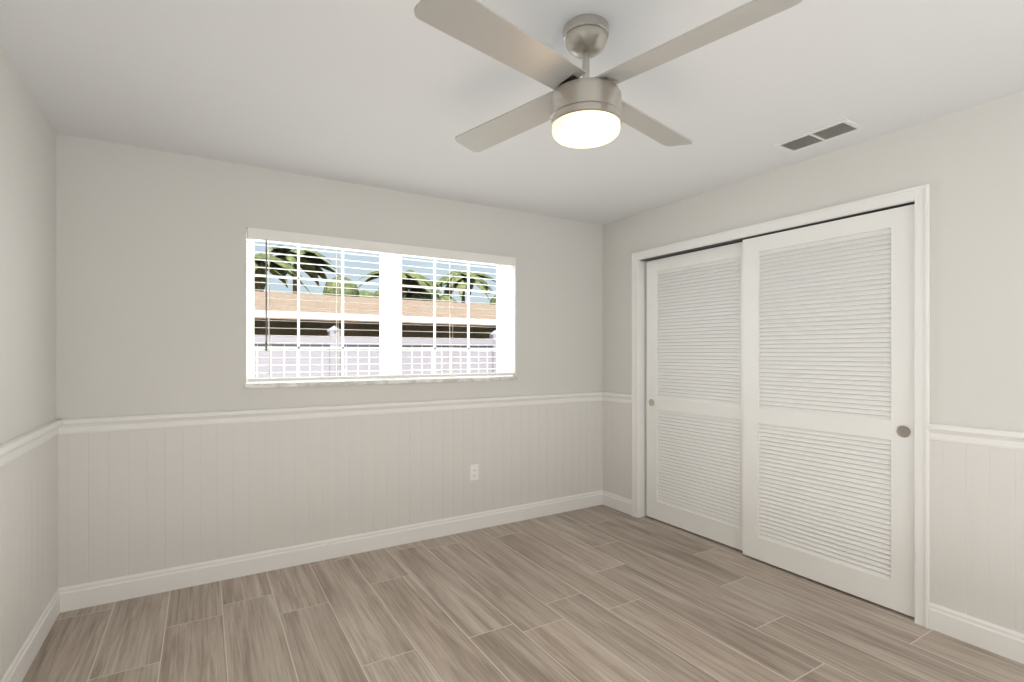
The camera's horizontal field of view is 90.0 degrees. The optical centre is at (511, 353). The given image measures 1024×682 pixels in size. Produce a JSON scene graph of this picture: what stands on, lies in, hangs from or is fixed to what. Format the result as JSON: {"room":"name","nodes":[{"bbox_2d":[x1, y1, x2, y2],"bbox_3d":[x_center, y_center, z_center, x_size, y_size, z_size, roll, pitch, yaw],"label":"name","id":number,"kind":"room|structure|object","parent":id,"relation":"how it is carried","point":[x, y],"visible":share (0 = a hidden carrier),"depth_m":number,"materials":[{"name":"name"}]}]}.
{"room":"empty bedroom","nodes":[
{"label":"empty bedroom","id":0,"kind":"room"},
{"bbox_2d":[0,49,55,444],"bbox_3d":[-1.342,0.099,0.744,0.250,2.440,4.700,0,0,-31],"label":"wall","id":1,"kind":"structure","parent":0,"point":[27,268],"depth_m":2.15,"materials":[{"name":"white paint"}]},
{"bbox_2d":[0,435,57,680],"bbox_3d":[-1.232,0.801,0.810,0.008,0.795,4.200,0,0,-31],"label":"wainscot","id":2,"kind":"structure","parent":1,"relation":"attached to","point":[28,534],"depth_m":2.14,"materials":[{"name":"white wood"}]},
{"bbox_2d":[0,589,59,681],"bbox_3d":[-1.228,1.252,0.813,0.017,0.135,4.200,0,0,-31],"label":"baseboard","id":3,"kind":"structure","parent":1,"relation":"attached to","point":[19,666],"depth_m":2.20,"materials":[{"name":"white wood"}]},
{"bbox_2d":[0,420,62,466],"bbox_3d":[-1.222,0.376,0.816,0.030,0.077,4.200,0,0,-31],"label":"trim","id":4,"kind":"structure","parent":1,"relation":"attached to","point":[13,449],"depth_m":2.11,"materials":[{"name":"white wood"}]},
{"bbox_2d":[56,133,602,419],"bbox_3d":[-0.507,0.099,3.846,4.885,2.440,0.250,0,0,-31],"label":"wall","id":5,"kind":"structure","parent":0,"point":[150,281],"depth_m":2.97,"materials":[{"name":"white paint"}]},
{"bbox_2d":[57,392,601,434],"bbox_3d":[-0.756,0.376,3.532,3.635,0.077,0.030,0,0,-31],"label":"trim","id":6,"kind":"structure","parent":5,"relation":"attached to","point":[100,424],"depth_m":3.18,"materials":[{"name":"white wood"}]},
{"bbox_2d":[58,490,601,612],"bbox_3d":[-0.759,1.252,3.538,3.635,0.135,0.017,0,0,-31],"label":"baseboard","id":7,"kind":"structure","parent":5,"relation":"attached to","point":[91,594],"depth_m":3.18,"materials":[{"name":"white wood"}]},
{"bbox_2d":[58,401,601,587],"bbox_3d":[-0.761,0.801,3.542,3.635,0.795,0.008,0,0,-31],"label":"wainscot","id":8,"kind":"structure","parent":5,"relation":"attached to","point":[131,502],"depth_m":3.18,"materials":[{"name":"white wood"}]},
{"bbox_2d":[470,464,478,480],"bbox_3d":[-0.280,0.889,3.823,0.070,0.115,0.008,0,0,-31],"label":"duplex electrical outlet","id":9,"kind":"object","parent":8,"relation":"attached to","point":[474,472],"visible":1,"depth_m":3.82,"materials":[{"name":"white plastic"}]},
{"bbox_2d":[246,233,504,382],"bbox_3d":[-0.874,-0.271,3.695,1.880,0.960,0.060,0,0,-31],"label":"window","id":10,"kind":"structure","parent":5,"relation":"in","point":[387,323],"depth_m":3.65,"materials":[{"name":"white"}]},
{"bbox_2d":[247,227,515,381],"bbox_3d":[-0.788,-0.288,3.552,1.868,0.919,0.088,0,0,-31],"label":"window blinds","id":11,"kind":"object","parent":10,"relation":"attached to","point":[266,235],"visible":1,"depth_m":3.42,"materials":[{"name":"white plastic"}]},
{"bbox_2d":[244,376,517,388],"bbox_3d":[-0.814,0.196,3.594,1.904,0.026,0.180,0,0,-31],"label":"window sill","id":12,"kind":"structure","parent":5,"relation":"attached to","point":[352,382],"depth_m":3.44,"materials":[{"name":"wood"}]},
{"bbox_2d":[0,0,1023,224],"bbox_3d":[0.642,-1.221,1.941,4.885,0.200,4.700,0,0,-31],"label":"ceiling","id":13,"kind":"structure","parent":0,"point":[397,95],"depth_m":2.13,"materials":[{"name":"white paint"}]},
{"bbox_2d":[414,0,801,151],"bbox_3d":[0.255,-0.931,1.765,1.010,0.380,1.010,0,0,1],"label":"ceiling fan","id":14,"kind":"object","parent":13,"relation":"hanging from","point":[586,110],"visible":1,"depth_m":1.65,"materials":[{"name":"silver metal"}]},
{"bbox_2d":[774,118,863,152],"bbox_3d":[1.576,-1.116,2.644,0.180,0.010,0.360,0,0,-31],"label":"ceiling vent","id":15,"kind":"object","parent":13,"relation":"in","point":[840,128],"visible":1,"depth_m":2.63,"materials":[{"name":"white metal"}]},
{"bbox_2d":[22,505,1023,681],"bbox_3d":[0.642,1.369,1.941,4.885,0.100,4.700,0,0,-31],"label":"floor","id":16,"kind":"structure","parent":0,"point":[601,593],"depth_m":2.50,"materials":[{"name":"brown wood"}]},
{"bbox_2d":[603,90,1023,431],"bbox_3d":[1.994,0.099,2.610,0.120,2.440,4.450,0,0,-31],"label":"wall","id":17,"kind":"structure","parent":0,"point":[967,165],"depth_m":2.41,"materials":[{"name":"white paint"}]},
{"bbox_2d":[602,490,631,515],"bbox_3d":[0.884,1.252,4.317,0.017,0.135,0.380,0,0,-31],"label":"baseboard","id":18,"kind":"structure","parent":17,"relation":"attached to","point":[617,502],"depth_m":4.30,"materials":[{"name":"white wood"}]},
{"bbox_2d":[602,392,631,403],"bbox_3d":[0.878,0.376,4.314,0.030,0.077,0.380,0,0,-31],"label":"trim","id":19,"kind":"structure","parent":17,"relation":"attached to","point":[617,397],"depth_m":4.29,"materials":[{"name":"white wood"}]},
{"bbox_2d":[602,401,631,499],"bbox_3d":[0.887,0.801,4.319,0.008,0.795,0.380,0,0,-31],"label":"wainscot","id":20,"kind":"structure","parent":17,"relation":"attached to","point":[616,448],"depth_m":4.31,"materials":[{"name":"white wood"}]},
{"bbox_2d":[646,242,742,550],"bbox_3d":[1.342,0.284,3.723,0.038,2.045,0.951,0,0,-31],"label":"closet door","id":21,"kind":"structure","parent":17,"relation":"in","point":[694,392],"depth_m":3.71,"materials":[{"name":"white wood"}]},
{"bbox_2d":[632,184,929,627],"bbox_3d":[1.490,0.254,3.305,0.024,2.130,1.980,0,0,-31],"label":"trim","id":22,"kind":"structure","parent":17,"relation":"attached to","point":[919,196],"depth_m":2.50,"materials":[{"name":"white wood"}]},
{"bbox_2d":[743,204,914,617],"bbox_3d":[1.762,0.284,2.938,0.038,2.045,0.951,0,0,-31],"label":"closet door","id":23,"kind":"structure","parent":17,"relation":"in","point":[828,403],"depth_m":2.86,"materials":[{"name":"white wood"}]},
{"bbox_2d":[928,423,1023,450],"bbox_3d":[2.474,0.376,1.668,0.030,0.077,1.840,0,0,-31],"label":"trim","id":24,"kind":"structure","parent":17,"relation":"attached to","point":[985,437],"depth_m":2.30,"materials":[{"name":"white wood"}]},
{"bbox_2d":[929,602,1023,663],"bbox_3d":[2.480,1.252,1.671,0.017,0.135,1.840,0,0,-31],"label":"baseboard","id":25,"kind":"structure","parent":17,"relation":"attached to","point":[994,638],"depth_m":2.30,"materials":[{"name":"white wood"}]},
{"bbox_2d":[929,439,1023,633],"bbox_3d":[2.484,0.801,1.673,0.008,0.795,1.840,0,0,-31],"label":"wainscot","id":26,"kind":"structure","parent":17,"relation":"attached to","point":[976,531],"depth_m":2.31,"materials":[{"name":"white wood"}]},
{"label":"outside","id":27,"kind":"structure","parent":0,"visible":0},
{"bbox_3d":[-12.514,1.519,29.186,70.000,0.200,55.550,0,0,-31],"label":"ground","id":28,"kind":"structure","parent":27,"visible":0},
{"bbox_2d":[255,326,495,377],"bbox_3d":[-2.567,0.529,6.510,28.390,1.780,0.180,0,0,-31],"label":"fence","id":29,"kind":"object","parent":28,"relation":"on","point":[474,343],"depth_m":6.81,"materials":[{"name":"grey"}]},
{"bbox_2d":[255,291,495,338],"bbox_3d":[-7.623,-0.306,17.206,39.500,3.450,10.520,0,0,-31],"label":"house","id":30,"kind":"structure","parent":28,"relation":"on","point":[447,330],"depth_m":14.95,"materials":[{"name":"roof shingles"},{"name":"painted wood"}]},
{"bbox_2d":[255,245,495,304],"bbox_3d":[-6.616,-2.112,20.303,29.993,7.802,27.060,0,0,-31],"label":"vegetation","id":31,"kind":"object","parent":28,"relation":"on","point":[309,267],"depth_m":29.99,"materials":[{"name":"green plant"}]}
]}

